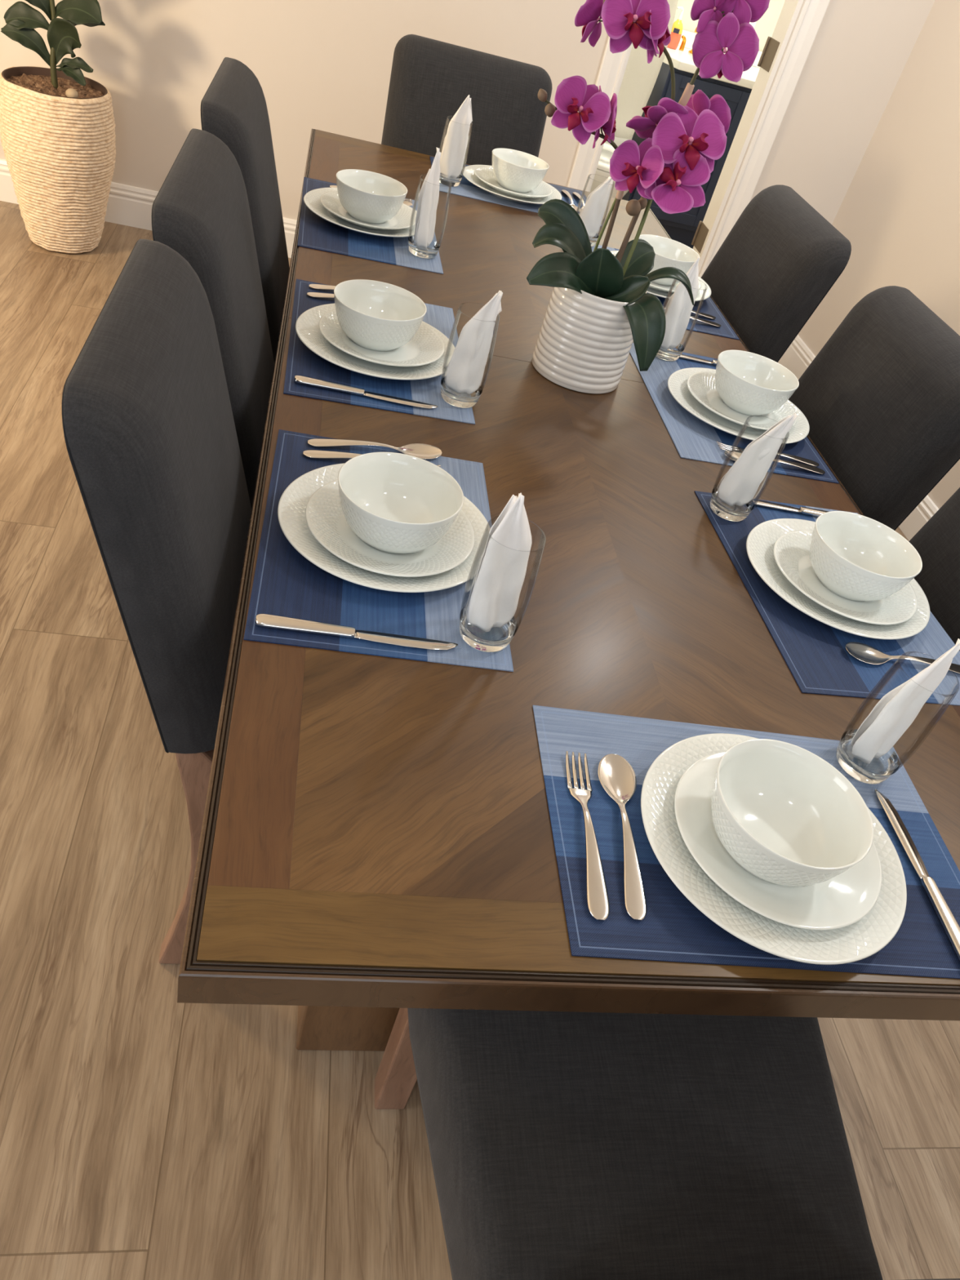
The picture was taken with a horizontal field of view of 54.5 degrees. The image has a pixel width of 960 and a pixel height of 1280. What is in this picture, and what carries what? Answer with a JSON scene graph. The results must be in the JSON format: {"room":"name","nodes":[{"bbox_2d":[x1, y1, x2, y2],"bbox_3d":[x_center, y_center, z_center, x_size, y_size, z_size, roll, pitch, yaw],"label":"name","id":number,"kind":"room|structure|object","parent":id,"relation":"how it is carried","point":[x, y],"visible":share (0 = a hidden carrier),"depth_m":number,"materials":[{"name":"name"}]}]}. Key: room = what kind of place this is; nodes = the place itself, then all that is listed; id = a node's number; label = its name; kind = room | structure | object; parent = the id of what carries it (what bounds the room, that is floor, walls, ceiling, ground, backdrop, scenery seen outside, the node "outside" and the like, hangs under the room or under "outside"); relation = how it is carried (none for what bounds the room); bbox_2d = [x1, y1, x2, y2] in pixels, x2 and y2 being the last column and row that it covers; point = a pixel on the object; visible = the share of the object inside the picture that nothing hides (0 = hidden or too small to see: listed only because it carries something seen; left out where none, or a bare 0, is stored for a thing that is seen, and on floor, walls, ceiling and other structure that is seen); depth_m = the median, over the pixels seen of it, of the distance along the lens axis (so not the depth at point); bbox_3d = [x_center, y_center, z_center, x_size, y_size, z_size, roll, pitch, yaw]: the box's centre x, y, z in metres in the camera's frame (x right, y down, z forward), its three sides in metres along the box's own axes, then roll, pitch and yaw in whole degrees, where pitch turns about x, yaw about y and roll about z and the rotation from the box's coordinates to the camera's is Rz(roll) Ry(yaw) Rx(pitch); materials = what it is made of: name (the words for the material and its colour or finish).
{"room":"dining room","nodes":[
{"label":"dining room","id":0,"kind":"room"},
{"bbox_2d":[0,0,934,275],"bbox_3d":[-1.091,-2.645,2.890,5.855,2.620,0.120,6,41,-13],"label":"wall","id":1,"kind":"structure","parent":0,"point":[325,65],"depth_m":3.41,"materials":[{"name":"beige paint"}]},
{"bbox_2d":[0,158,297,257],"bbox_3d":[-1.976,-1.759,3.489,4.600,0.148,0.017,6,41,-13],"label":"baseboard","id":2,"kind":"structure","parent":1,"relation":"attached to","point":[126,205],"depth_m":3.62,"materials":[{"name":"white paint"}]},
{"bbox_2d":[567,0,830,277],"bbox_3d":[0.844,-2.241,3.494,0.759,2.140,0.151,6,41,-13],"label":"door frame","id":3,"kind":"structure","parent":1,"relation":"in","point":[612,68],"depth_m":3.63,"materials":[{"name":"white paint"}]},
{"bbox_2d":[0,200,959,1279],"bbox_3d":[-0.931,0.350,1.591,6.450,0.060,9.700,6,41,-13],"label":"floor","id":4,"kind":"structure","parent":0,"point":[145,1134],"depth_m":1.46,"materials":[{"name":"brown wood"}]},
{"bbox_2d":[0,0,115,253],"bbox_3d":[-1.400,-1.858,3.073,0.365,1.086,0.365,3,42,-17],"label":"potted plant","id":5,"kind":"object","parent":4,"relation":"on","point":[57,126],"visible":1,"depth_m":3.08,"materials":[{"name":"wicker"}]},
{"bbox_2d":[62,239,251,964],"bbox_3d":[-0.218,0.029,1.394,0.621,0.989,0.509,6,41,-13],"label":"dining chair","id":6,"kind":"object","parent":4,"relation":"on","point":[149,429],"visible":0.37,"depth_m":1.03,"materials":[{"name":"black fabric"}]},
{"bbox_2d":[151,128,274,508],"bbox_3d":[-0.270,-0.318,1.776,0.621,0.989,0.509,6,41,-13],"label":"dining chair","id":7,"kind":"object","parent":4,"relation":"on","point":[201,210],"visible":0.23,"depth_m":1.42,"materials":[{"name":"black fabric"}]},
{"bbox_2d":[200,57,289,363],"bbox_3d":[-0.329,-0.695,2.191,0.621,0.989,0.509,6,41,-13],"label":"dining chair","id":8,"kind":"object","parent":4,"relation":"on","point":[233,106],"visible":0.21,"depth_m":1.84,"materials":[{"name":"black fabric"}]},
{"bbox_2d":[381,34,551,165],"bbox_3d":[-0.091,-1.140,2.790,0.509,0.989,0.621,6,41,-13],"label":"dining chair","id":9,"kind":"object","parent":4,"relation":"on","point":[430,79],"visible":0.2,"depth_m":2.70,"materials":[{"name":"black fabric"}]},
{"bbox_2d":[177,128,959,1051],"bbox_3d":[0.048,-0.237,1.977,0.989,0.760,2.474,6,41,-13],"label":"dining table","id":10,"kind":"object","parent":4,"relation":"on","point":[376,838],"visible":0.48,"depth_m":1.00,"materials":[{"name":"brown wood"}]},
{"bbox_2d":[297,177,443,274],"bbox_3d":[-0.246,-0.928,2.072,0.300,0.002,0.450,6,41,-14],"label":"placemat","id":11,"kind":"object","parent":10,"relation":"on","point":[316,233],"visible":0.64,"depth_m":1.96,"materials":[{"name":"blue fabric"}]},
{"bbox_2d":[303,187,417,237],"bbox_3d":[-0.252,-0.938,2.062,0.276,0.022,0.276,24,40,8],"label":"dinner plate","id":12,"kind":"object","parent":11,"relation":"on","point":[312,198],"visible":0.42,"depth_m":2.02,"materials":[{"name":"white ceramic"}]},
{"bbox_2d":[320,190,416,230],"bbox_3d":[-0.246,-0.941,2.057,0.215,0.022,0.215,-4,44,-24],"label":"salad plate","id":13,"kind":"object","parent":12,"relation":"on","point":[330,200],"visible":0.52,"depth_m":2.04,"materials":[{"name":"white ceramic"}]},
{"bbox_2d":[336,168,407,223],"bbox_3d":[-0.241,-0.962,2.034,0.156,0.072,0.156,-26,56,-40],"label":"bowl","id":14,"kind":"object","parent":13,"relation":"on","point":[366,196],"visible":1,"depth_m":2.01,"materials":[{"name":"white ceramic"}]},
{"bbox_2d":[329,185,412,202],"bbox_3d":[-0.257,-1.060,2.208,0.196,0.011,0.026,4,42,-16],"label":"fork","id":15,"kind":"object","parent":11,"relation":"on","point":[331,186],"visible":0.21,"depth_m":2.23,"materials":[{"name":"silver metal"}]},
{"bbox_2d":[403,200,412,206],"bbox_3d":[-0.255,-1.038,2.187,0.196,0.013,0.042,4,41,-16],"label":"spoon","id":16,"kind":"object","parent":11,"relation":"on","point":[408,203],"visible":0.11,"depth_m":2.22,"materials":[{"name":"silver metal"}]},
{"bbox_2d":[408,173,451,258],"bbox_3d":[-0.107,-0.884,1.950,0.075,0.150,0.075,6,41,-13],"label":"drinking glass","id":17,"kind":"object","parent":11,"relation":"on","point":[433,249],"visible":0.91,"depth_m":1.96,"materials":[{"name":"clear glass"}]},
{"bbox_2d":[413,147,441,248],"bbox_3d":[-0.105,-0.913,1.930,0.036,0.190,0.064,23,40,7],"label":"napkin","id":18,"kind":"object","parent":17,"relation":"in","point":[428,195],"visible":1,"depth_m":1.93,"materials":[{"name":"white fabric"}]},
{"bbox_2d":[243,429,513,671],"bbox_3d":[-0.125,-0.132,1.196,0.300,0.002,0.450,7,41,-12],"label":"placemat","id":19,"kind":"object","parent":10,"relation":"on","point":[286,583],"visible":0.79,"depth_m":1.09,"materials":[{"name":"blue fabric"}]},
{"bbox_2d":[255,613,457,649],"bbox_3d":[-0.135,-0.007,1.038,0.226,0.009,0.019,8,40,-11],"label":"knife","id":20,"kind":"object","parent":19,"relation":"on","point":[267,620],"visible":1,"depth_m":1.03,"materials":[{"name":"silver metal"}]},
{"bbox_2d":[302,449,440,466],"bbox_3d":[-0.150,-0.253,1.315,0.196,0.011,0.026,5,41,-14],"label":"fork","id":21,"kind":"object","parent":19,"relation":"on","point":[308,453],"visible":0.48,"depth_m":1.30,"materials":[{"name":"silver metal"}]},
{"bbox_2d":[307,438,441,458],"bbox_3d":[-0.150,-0.278,1.346,0.196,0.013,0.042,2,42,-18],"label":"spoon","id":22,"kind":"object","parent":19,"relation":"on","point":[420,451],"visible":0.95,"depth_m":1.35,"materials":[{"name":"silver metal"}]},
{"bbox_2d":[277,462,487,592],"bbox_3d":[-0.119,-0.142,1.190,0.276,0.022,0.276,-9,46,-28],"label":"dinner plate","id":23,"kind":"object","parent":19,"relation":"on","point":[292,504],"visible":0.3,"depth_m":1.13,"materials":[{"name":"white ceramic"}]},
{"bbox_2d":[305,479,474,577],"bbox_3d":[-0.114,-0.140,1.179,0.215,0.022,0.215,-22,53,-37],"label":"salad plate","id":24,"kind":"object","parent":23,"relation":"on","point":[325,517],"visible":0.61,"depth_m":1.15,"materials":[{"name":"white ceramic"}]},
{"bbox_2d":[337,452,463,554],"bbox_3d":[-0.103,-0.161,1.159,0.156,0.072,0.156,-3,44,-23],"label":"bowl","id":25,"kind":"object","parent":24,"relation":"on","point":[394,503],"visible":1,"depth_m":1.19,"materials":[{"name":"white ceramic"}]},
{"bbox_2d":[459,515,546,652],"bbox_3d":[0.022,-0.060,1.044,0.075,0.150,0.075,6,41,-13],"label":"drinking glass","id":26,"kind":"object","parent":19,"relation":"on","point":[497,638],"visible":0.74,"depth_m":1.05,"materials":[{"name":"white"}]},
{"bbox_2d":[468,493,532,631],"bbox_3d":[0.027,-0.085,1.027,0.061,0.181,0.025,-11,47,-30],"label":"napkin","id":27,"kind":"object","parent":26,"relation":"in","point":[500,578],"visible":0.99,"depth_m":1.02,"materials":[{"name":"white fabric"}]},
{"bbox_2d":[283,279,475,424],"bbox_3d":[-0.176,-0.509,1.613,0.300,0.002,0.450,6,41,-13],"label":"placemat","id":28,"kind":"object","parent":10,"relation":"on","point":[301,361],"visible":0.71,"depth_m":1.50,"materials":[{"name":"blue fabric"}]},
{"bbox_2d":[306,292,333,297],"bbox_3d":[-0.220,-0.626,1.721,0.196,0.011,0.026,4,41,-15],"label":"fork","id":29,"kind":"object","parent":28,"relation":"on","point":[310,294],"visible":0.3,"depth_m":1.70,"materials":[{"name":"silver metal"}]},
{"bbox_2d":[309,284,336,289],"bbox_3d":[-0.222,-0.650,1.750,0.196,0.013,0.042,5,41,-14],"label":"spoon","id":30,"kind":"object","parent":28,"relation":"on","point":[313,286],"visible":0.29,"depth_m":1.73,"materials":[{"name":"silver metal"}]},
{"bbox_2d":[293,375,437,408],"bbox_3d":[-0.177,-0.387,1.461,0.226,0.009,0.019,9,40,-10],"label":"knife","id":31,"kind":"object","parent":28,"relation":"on","point":[302,380],"visible":1,"depth_m":1.45,"materials":[{"name":"silver metal"}]},
{"bbox_2d":[295,303,454,380],"bbox_3d":[-0.175,-0.502,1.585,0.276,0.022,0.276,38,44,23],"label":"dinner plate","id":32,"kind":"object","parent":28,"relation":"on","point":[307,327],"visible":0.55,"depth_m":1.54,"materials":[{"name":"white ceramic"}]},
{"bbox_2d":[318,309,444,366],"bbox_3d":[-0.168,-0.509,1.586,0.215,0.022,0.215,19,40,3],"label":"salad plate","id":33,"kind":"object","parent":32,"relation":"on","point":[426,346],"visible":0.64,"depth_m":1.57,"materials":[{"name":"white ceramic"}]},
{"bbox_2d":[333,279,426,351],"bbox_3d":[-0.173,-0.540,1.571,0.156,0.072,0.156,-13,49,-32],"label":"bowl","id":34,"kind":"object","parent":33,"relation":"on","point":[375,315],"visible":1,"depth_m":1.57,"materials":[{"name":"white ceramic"}]},
{"bbox_2d":[440,302,500,408],"bbox_3d":[-0.018,-0.449,1.480,0.075,0.150,0.075,6,41,-13],"label":"drinking glass","id":35,"kind":"object","parent":28,"relation":"on","point":[464,400],"visible":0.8,"depth_m":1.49,"materials":[{"name":"clear glass"}]},
{"bbox_2d":[445,290,502,394],"bbox_3d":[-0.010,-0.471,1.470,0.069,0.168,0.028,-5,44,-24],"label":"napkin","id":36,"kind":"object","parent":35,"relation":"in","point":[465,369],"visible":0.98,"depth_m":1.47,"materials":[{"name":"white fabric"}]},
{"bbox_2d":[430,155,600,226],"bbox_3d":[0.092,-1.220,2.530,0.450,0.002,0.300,6,41,-13],"label":"placemat","id":37,"kind":"object","parent":10,"relation":"on","point":[465,188],"visible":0.36,"depth_m":2.44,"materials":[{"name":"blue fabric"}]},
{"bbox_2d":[439,115,472,186],"bbox_3d":[-0.068,-1.249,2.386,0.075,0.150,0.075,6,41,-13],"label":"drinking glass","id":38,"kind":"object","parent":37,"relation":"on","point":[455,182],"visible":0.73,"depth_m":2.40,"materials":[{"name":"clear glass"}]},
{"bbox_2d":[440,94,472,177],"bbox_3d":[-0.058,-1.278,2.366,0.066,0.193,0.029,-1,43,-21],"label":"napkin","id":39,"kind":"object","parent":38,"relation":"in","point":[455,140],"visible":0.99,"depth_m":2.37,"materials":[{"name":"white fabric"}]},
{"bbox_2d":[462,164,561,204],"bbox_3d":[0.084,-1.214,2.500,0.276,0.022,0.276,10,40,-9],"label":"dinner plate","id":40,"kind":"object","parent":37,"relation":"on","point":[468,173],"visible":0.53,"depth_m":2.47,"materials":[{"name":"white ceramic"}]},
{"bbox_2d":[474,166,551,198],"bbox_3d":[0.087,-1.219,2.498,0.215,0.022,0.215,33,42,18],"label":"salad plate","id":41,"kind":"object","parent":40,"relation":"on","point":[485,174],"visible":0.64,"depth_m":2.49,"materials":[{"name":"white ceramic"}]},
{"bbox_2d":[491,147,549,192],"bbox_3d":[0.100,-1.246,2.484,0.156,0.072,0.156,31,41,16],"label":"bowl","id":42,"kind":"object","parent":41,"relation":"on","point":[516,171],"visible":1,"depth_m":2.45,"materials":[{"name":"white ceramic"}]},
{"bbox_2d":[561,189,581,212],"bbox_3d":[0.248,-1.210,2.565,0.042,0.013,0.196,6,41,-13],"label":"spoon","id":43,"kind":"object","parent":37,"relation":"on","point":[565,192],"visible":0.65,"depth_m":2.55,"materials":[{"name":"silver metal"}]},
{"bbox_2d":[573,191,584,209],"bbox_3d":[0.281,-1.208,2.573,0.026,0.011,0.196,6,41,-13],"label":"fork","id":44,"kind":"object","parent":37,"relation":"on","point":[575,193],"visible":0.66,"depth_m":2.60,"materials":[{"name":"silver metal"}]},
{"bbox_2d":[526,0,769,393],"bbox_3d":[0.242,-0.738,1.491,0.353,0.684,0.201,6,41,-13],"label":"potted orchid","id":45,"kind":"object","parent":10,"relation":"on","point":[600,304],"visible":1,"depth_m":1.46,"materials":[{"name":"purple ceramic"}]},
{"bbox_2d":[591,244,739,340],"bbox_3d":[0.408,-0.831,2.193,0.300,0.002,0.450,6,41,-13],"label":"placemat","id":46,"kind":"object","parent":10,"relation":"on","point":[708,307],"visible":0.21,"depth_m":2.11,"materials":[{"name":"blue fabric"}]},
{"bbox_2d":[576,173,614,246],"bbox_3d":[0.273,-1.046,2.274,0.075,0.150,0.075,6,41,-13],"label":"drinking glass","id":47,"kind":"object","parent":46,"relation":"on","point":[593,240],"visible":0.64,"depth_m":2.26,"materials":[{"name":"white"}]},
{"bbox_2d":[578,176,613,238],"bbox_3d":[0.277,-1.058,2.267,0.062,0.149,0.026,6,41,-13],"label":"napkin","id":48,"kind":"object","parent":47,"relation":"in","point":[592,214],"visible":0.8,"depth_m":2.26,"materials":[{"name":"white fabric"}]},
{"bbox_2d":[610,250,711,301],"bbox_3d":[0.411,-0.852,2.199,0.276,0.022,0.276,27,41,11],"label":"dinner plate","id":49,"kind":"object","parent":46,"relation":"on","point":[659,294],"visible":0.14,"depth_m":2.17,"materials":[{"name":"white ceramic"}]},
{"bbox_2d":[648,280,701,293],"bbox_3d":[0.416,-0.857,2.198,0.215,0.022,0.215,23,40,7],"label":"salad plate","id":50,"kind":"object","parent":49,"relation":"on","point":[652,286],"visible":0.1,"depth_m":2.16,"materials":[{"name":"white ceramic"}]},
{"bbox_2d":[639,234,699,285],"bbox_3d":[0.428,-0.883,2.184,0.156,0.072,0.156,5,41,-14],"label":"bowl","id":51,"kind":"object","parent":50,"relation":"on","point":[668,252],"visible":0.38,"depth_m":2.21,"materials":[{"name":"white ceramic"}]},
{"bbox_2d":[664,308,715,319],"bbox_3d":[0.443,-0.741,2.091,0.196,0.011,0.026,3,42,-17],"label":"fork","id":52,"kind":"object","parent":46,"relation":"on","point":[692,311],"visible":0.38,"depth_m":2.11,"materials":[{"name":"silver metal"}]},
{"bbox_2d":[689,315,720,326],"bbox_3d":[0.446,-0.712,2.062,0.196,0.013,0.042,3,42,-16],"label":"spoon","id":53,"kind":"object","parent":46,"relation":"on","point":[691,317],"visible":0.35,"depth_m":2.08,"materials":[{"name":"silver metal"}]},
{"bbox_2d":[629,342,839,483],"bbox_3d":[0.461,-0.441,1.762,0.300,0.002,0.450,6,41,-13],"label":"placemat","id":54,"kind":"object","parent":10,"relation":"on","point":[693,438],"visible":0.43,"depth_m":1.67,"materials":[{"name":"blue fabric"}]},
{"bbox_2d":[655,279,707,360],"bbox_3d":[0.389,-0.632,1.837,0.075,0.150,0.075,6,41,-13],"label":"drinking glass","id":55,"kind":"object","parent":54,"relation":"on","point":[671,354],"visible":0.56,"depth_m":1.85,"materials":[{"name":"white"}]},
{"bbox_2d":[660,256,699,350],"bbox_3d":[0.395,-0.656,1.819,0.061,0.181,0.027,-11,47,-30],"label":"napkin","id":56,"kind":"object","parent":55,"relation":"in","point":[678,308],"visible":0.81,"depth_m":1.82,"materials":[{"name":"white fabric"}]},
{"bbox_2d":[679,354,717,365],"bbox_3d":[0.471,-0.569,1.904,0.226,0.009,0.019,9,40,-10],"label":"knife","id":57,"kind":"object","parent":54,"relation":"on","point":[682,356],"visible":0.26,"depth_m":1.90,"materials":[{"name":"silver metal"}]},
{"bbox_2d":[667,367,809,444],"bbox_3d":[0.478,-0.432,1.739,0.276,0.022,0.276,-24,54,-38],"label":"dinner plate","id":58,"kind":"object","parent":54,"relation":"on","point":[677,387],"visible":0.46,"depth_m":1.71,"materials":[{"name":"white ceramic"}]},
{"bbox_2d":[687,371,797,430],"bbox_3d":[0.486,-0.440,1.741,0.215,0.022,0.215,-16,50,-34],"label":"salad plate","id":59,"kind":"object","parent":58,"relation":"on","point":[701,384],"visible":0.6,"depth_m":1.74,"materials":[{"name":"white ceramic"}]},
{"bbox_2d":[715,350,799,416],"bbox_3d":[0.503,-0.470,1.733,0.156,0.072,0.156,14,40,-4],"label":"bowl","id":60,"kind":"object","parent":59,"relation":"on","point":[748,383],"visible":1,"depth_m":1.72,"materials":[{"name":"white ceramic"}]},
{"bbox_2d":[716,441,819,466],"bbox_3d":[0.508,-0.327,1.636,0.196,0.011,0.026,7,41,-12],"label":"spoon","id":61,"kind":"object","parent":54,"relation":"on","point":[723,446],"visible":0.56,"depth_m":1.64,"materials":[{"name":"silver metal"}]},
{"bbox_2d":[724,449,825,474],"bbox_3d":[0.513,-0.307,1.617,0.196,0.013,0.042,6,41,-14],"label":"spoon","id":62,"kind":"object","parent":54,"relation":"on","point":[735,455],"visible":0.48,"depth_m":1.62,"materials":[{"name":"silver metal"}]},
{"bbox_2d":[533,705,959,978],"bbox_3d":[0.287,0.200,0.960,0.450,0.002,0.300,7,41,-12],"label":"placemat","id":63,"kind":"object","parent":10,"relation":"on","point":[673,929],"visible":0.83,"depth_m":0.91,"materials":[{"name":"blue fabric"}]},
{"bbox_2d":[565,751,609,920],"bbox_3d":[0.104,0.183,0.903,0.026,0.011,0.196,9,40,-10],"label":"fork","id":64,"kind":"object","parent":63,"relation":"on","point":[598,905],"visible":1,"depth_m":0.88,"materials":[{"name":"silver metal"}]},
{"bbox_2d":[597,753,646,920],"bbox_3d":[0.142,0.187,0.914,0.042,0.013,0.196,10,40,-9],"label":"spoon","id":65,"kind":"object","parent":63,"relation":"on","point":[616,775],"visible":1,"depth_m":0.92,"materials":[{"name":"silver metal"}]},
{"bbox_2d":[640,733,906,964],"bbox_3d":[0.290,0.204,0.937,0.276,0.022,0.276,6,41,-13],"label":"dinner plate","id":66,"kind":"object","parent":63,"relation":"on","point":[860,940],"visible":0.43,"depth_m":0.88,"materials":[{"name":"white ceramic"}]},
{"bbox_2d":[674,751,881,929],"bbox_3d":[0.294,0.199,0.934,0.215,0.022,0.215,6,41,-13],"label":"salad plate","id":67,"kind":"object","parent":66,"relation":"on","point":[842,900],"visible":0.56,"depth_m":0.90,"materials":[{"name":"white ceramic"}]},
{"bbox_2d":[711,738,873,887],"bbox_3d":[0.292,0.178,0.909,0.156,0.072,0.156,6,41,-13],"label":"bowl","id":68,"kind":"object","parent":67,"relation":"on","point":[784,813],"visible":1,"depth_m":0.94,"materials":[{"name":"white ceramic"}]},
{"bbox_2d":[835,651,959,784],"bbox_3d":[0.456,0.090,1.028,0.075,0.150,0.075,6,41,-13],"label":"drinking glass","id":69,"kind":"object","parent":63,"relation":"on","point":[879,770],"visible":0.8,"depth_m":1.04,"materials":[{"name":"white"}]},
{"bbox_2d":[850,638,959,764],"bbox_3d":[0.461,0.066,1.012,0.061,0.177,0.026,-11,47,-30],"label":"napkin","id":70,"kind":"object","parent":69,"relation":"in","point":[893,714],"visible":1,"depth_m":1.01,"materials":[{"name":"white fabric"}]},
{"bbox_2d":[874,788,959,960],"bbox_3d":[0.459,0.242,0.962,0.019,0.009,0.226,7,41,-13],"label":"knife","id":71,"kind":"object","parent":63,"relation":"on","point":[951,926],"visible":1,"depth_m":0.96,"materials":[{"name":"silver metal"}]},
{"bbox_2d":[694,490,959,705],"bbox_3d":[0.516,-0.073,1.357,0.300,0.002,0.450,5,41,-14],"label":"placemat","id":72,"kind":"object","parent":10,"relation":"on","point":[814,651],"visible":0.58,"depth_m":1.26,"materials":[{"name":"blue fabric"}]},
{"bbox_2d":[709,415,789,521],"bbox_3d":[0.404,-0.256,1.409,0.075,0.150,0.075,6,41,-13],"label":"drinking glass","id":73,"kind":"object","parent":72,"relation":"on","point":[735,513],"visible":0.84,"depth_m":1.42,"materials":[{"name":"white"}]},
{"bbox_2d":[717,413,797,506],"bbox_3d":[0.411,-0.275,1.398,0.066,0.165,0.033,6,41,-13],"label":"napkin","id":74,"kind":"object","parent":73,"relation":"in","point":[740,485],"visible":0.97,"depth_m":1.40,"materials":[{"name":"white fabric"}]},
{"bbox_2d":[751,498,829,516],"bbox_3d":[0.514,-0.211,1.506,0.226,0.009,0.019,9,40,-10],"label":"knife","id":75,"kind":"object","parent":72,"relation":"on","point":[804,510],"visible":0.41,"depth_m":1.50,"materials":[{"name":"silver metal"}]},
{"bbox_2d":[746,518,929,639],"bbox_3d":[0.514,-0.087,1.353,0.276,0.022,0.276,-5,44,-25],"label":"dinner plate","id":76,"kind":"object","parent":72,"relation":"on","point":[761,540],"visible":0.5,"depth_m":1.31,"materials":[{"name":"white ceramic"}]},
{"bbox_2d":[773,529,917,624],"bbox_3d":[0.522,-0.086,1.346,0.215,0.022,0.215,10,40,-9],"label":"salad plate","id":77,"kind":"object","parent":76,"relation":"on","point":[792,548],"visible":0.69,"depth_m":1.32,"materials":[{"name":"white ceramic"}]},
{"bbox_2d":[809,511,922,601],"bbox_3d":[0.537,-0.110,1.329,0.156,0.072,0.156,22,40,6],"label":"bowl","id":78,"kind":"object","parent":77,"relation":"on","point":[858,557],"visible":1,"depth_m":1.34,"materials":[{"name":"white ceramic"}]},
{"bbox_2d":[845,641,959,673],"bbox_3d":[0.580,0.029,1.254,0.196,0.013,0.042,9,40,-10],"label":"spoon","id":79,"kind":"object","parent":72,"relation":"on","point":[863,652],"visible":0.81,"depth_m":1.25,"materials":[{"name":"silver metal"}]},
{"bbox_2d":[590,136,632,197],"bbox_3d":[0.602,-2.443,4.743,0.400,0.735,0.697,6,41,-13],"label":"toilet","id":80,"kind":"object","parent":4,"relation":"on","point":[603,166],"visible":0.06,"depth_m":4.56,"materials":[{"name":"white ceramic"}]},
{"bbox_2d":[599,148,613,164],"bbox_3d":[0.617,-2.399,4.654,0.250,0.020,0.370,6,41,-13],"label":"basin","id":81,"kind":"object","parent":80,"relation":"in","point":[606,153],"depth_m":4.69,"materials":[{"name":"white ceramic"}]},
{"bbox_2d":[374,1008,959,1279],"bbox_3d":[0.205,0.538,0.958,0.509,0.989,0.621,6,41,-13],"label":"dining chair","id":82,"kind":"object","parent":4,"relation":"on","point":[563,1145],"visible":0.62,"depth_m":0.98,"materials":[{"name":"black fabric"}]},
{"bbox_2d":[622,30,762,248],"bbox_3d":[1.272,-2.693,5.120,0.950,0.930,0.570,6,41,-13],"label":"vanity cabinet","id":83,"kind":"object","parent":4,"relation":"on","point":[682,227],"visible":0.21,"depth_m":4.79,"materials":[{"name":"blue paint"}]},
{"bbox_2d":[662,45,759,88],"bbox_3d":[1.358,-2.968,4.881,0.950,0.037,0.570,6,41,-13],"label":"countertop","id":84,"kind":"structure","parent":83,"relation":"on","point":[682,60],"depth_m":4.66,"materials":[{"name":"white stone"}]},
{"bbox_2d":[666,6,684,49],"bbox_3d":[1.017,-3.159,4.807,0.068,0.182,0.070,22,40,5],"label":"soap bottle","id":85,"kind":"object","parent":84,"relation":"on","point":[677,29],"visible":0.95,"depth_m":4.80,"materials":[{"name":"orange plastic"}]},
{"bbox_2d":[679,26,697,53],"bbox_3d":[1.125,-3.127,4.845,0.198,0.137,0.125,-22,54,-38],"label":"faucet","id":86,"kind":"object","parent":84,"relation":"on","point":[683,42],"visible":0.22,"depth_m":4.87,"materials":[{"name":"gold metal"}]},
{"bbox_2d":[700,184,851,362],"bbox_3d":[0.369,-0.658,2.399,0.621,0.989,0.509,6,41,-13],"label":"dining chair","id":87,"kind":"object","parent":4,"relation":"on","point":[780,260],"visible":0.15,"depth_m":2.12,"materials":[{"name":"black fabric"}]},
{"bbox_2d":[787,285,959,530],"bbox_3d":[0.445,-0.232,1.934,0.621,0.989,0.509,6,41,-13],"label":"dining chair","id":88,"kind":"object","parent":4,"relation":"on","point":[879,402],"visible":0.16,"depth_m":1.69,"materials":[{"name":"black fabric"}]},
{"bbox_2d":[908,487,959,650],"bbox_3d":[0.493,0.145,1.516,0.621,0.989,0.509,6,41,-13],"label":"dining chair","id":89,"kind":"object","parent":4,"relation":"on","point":[937,543],"visible":0.02,"depth_m":1.46,"materials":[{"name":"black fabric"}]},
{"bbox_2d":[614,0,678,139],"bbox_3d":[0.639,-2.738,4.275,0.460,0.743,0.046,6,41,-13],"label":"door frame","id":90,"kind":"structure","parent":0,"point":[640,77],"depth_m":4.39,"materials":[{"name":"beige paint"}]},
{"bbox_2d":[673,0,785,51],"bbox_3d":[0.993,-3.596,4.735,2.200,2.620,0.100,6,41,-13],"label":"wall","id":91,"kind":"structure","parent":0,"point":[765,26],"depth_m":4.97,"materials":[{"name":"beige paint"}]},
{"bbox_2d":[678,30,762,67],"bbox_3d":[1.345,-3.192,5.049,0.950,0.072,0.019,6,41,-13],"label":"backsplash","id":92,"kind":"structure","parent":91,"relation":"attached to","point":[690,37],"depth_m":5.00,"materials":[{"name":"white tile"}]},
{"bbox_2d":[749,21,756,28],"bbox_3d":[1.442,-3.325,4.961,0.090,0.120,0.010,6,41,-13],"label":"switch plate","id":93,"kind":"object","parent":91,"relation":"attached to","point":[753,24],"visible":0.03,"depth_m":4.99,"materials":[{"name":"white paint"}]},
{"bbox_2d":[797,0,959,509],"bbox_3d":[2.061,0.305,0.614,0.100,2.620,7.765,6,41,-13],"label":"wall","id":94,"kind":"structure","parent":0,"point":[899,213],"depth_m":3.43,"materials":[{"name":"beige paint"}]},
{"bbox_2d":[777,334,938,541],"bbox_3d":[1.722,1.208,1.389,0.017,0.148,7.765,6,41,-13],"label":"baseboard","id":95,"kind":"structure","parent":94,"relation":"attached to","point":[797,357],"depth_m":3.96,"materials":[{"name":"white paint"}]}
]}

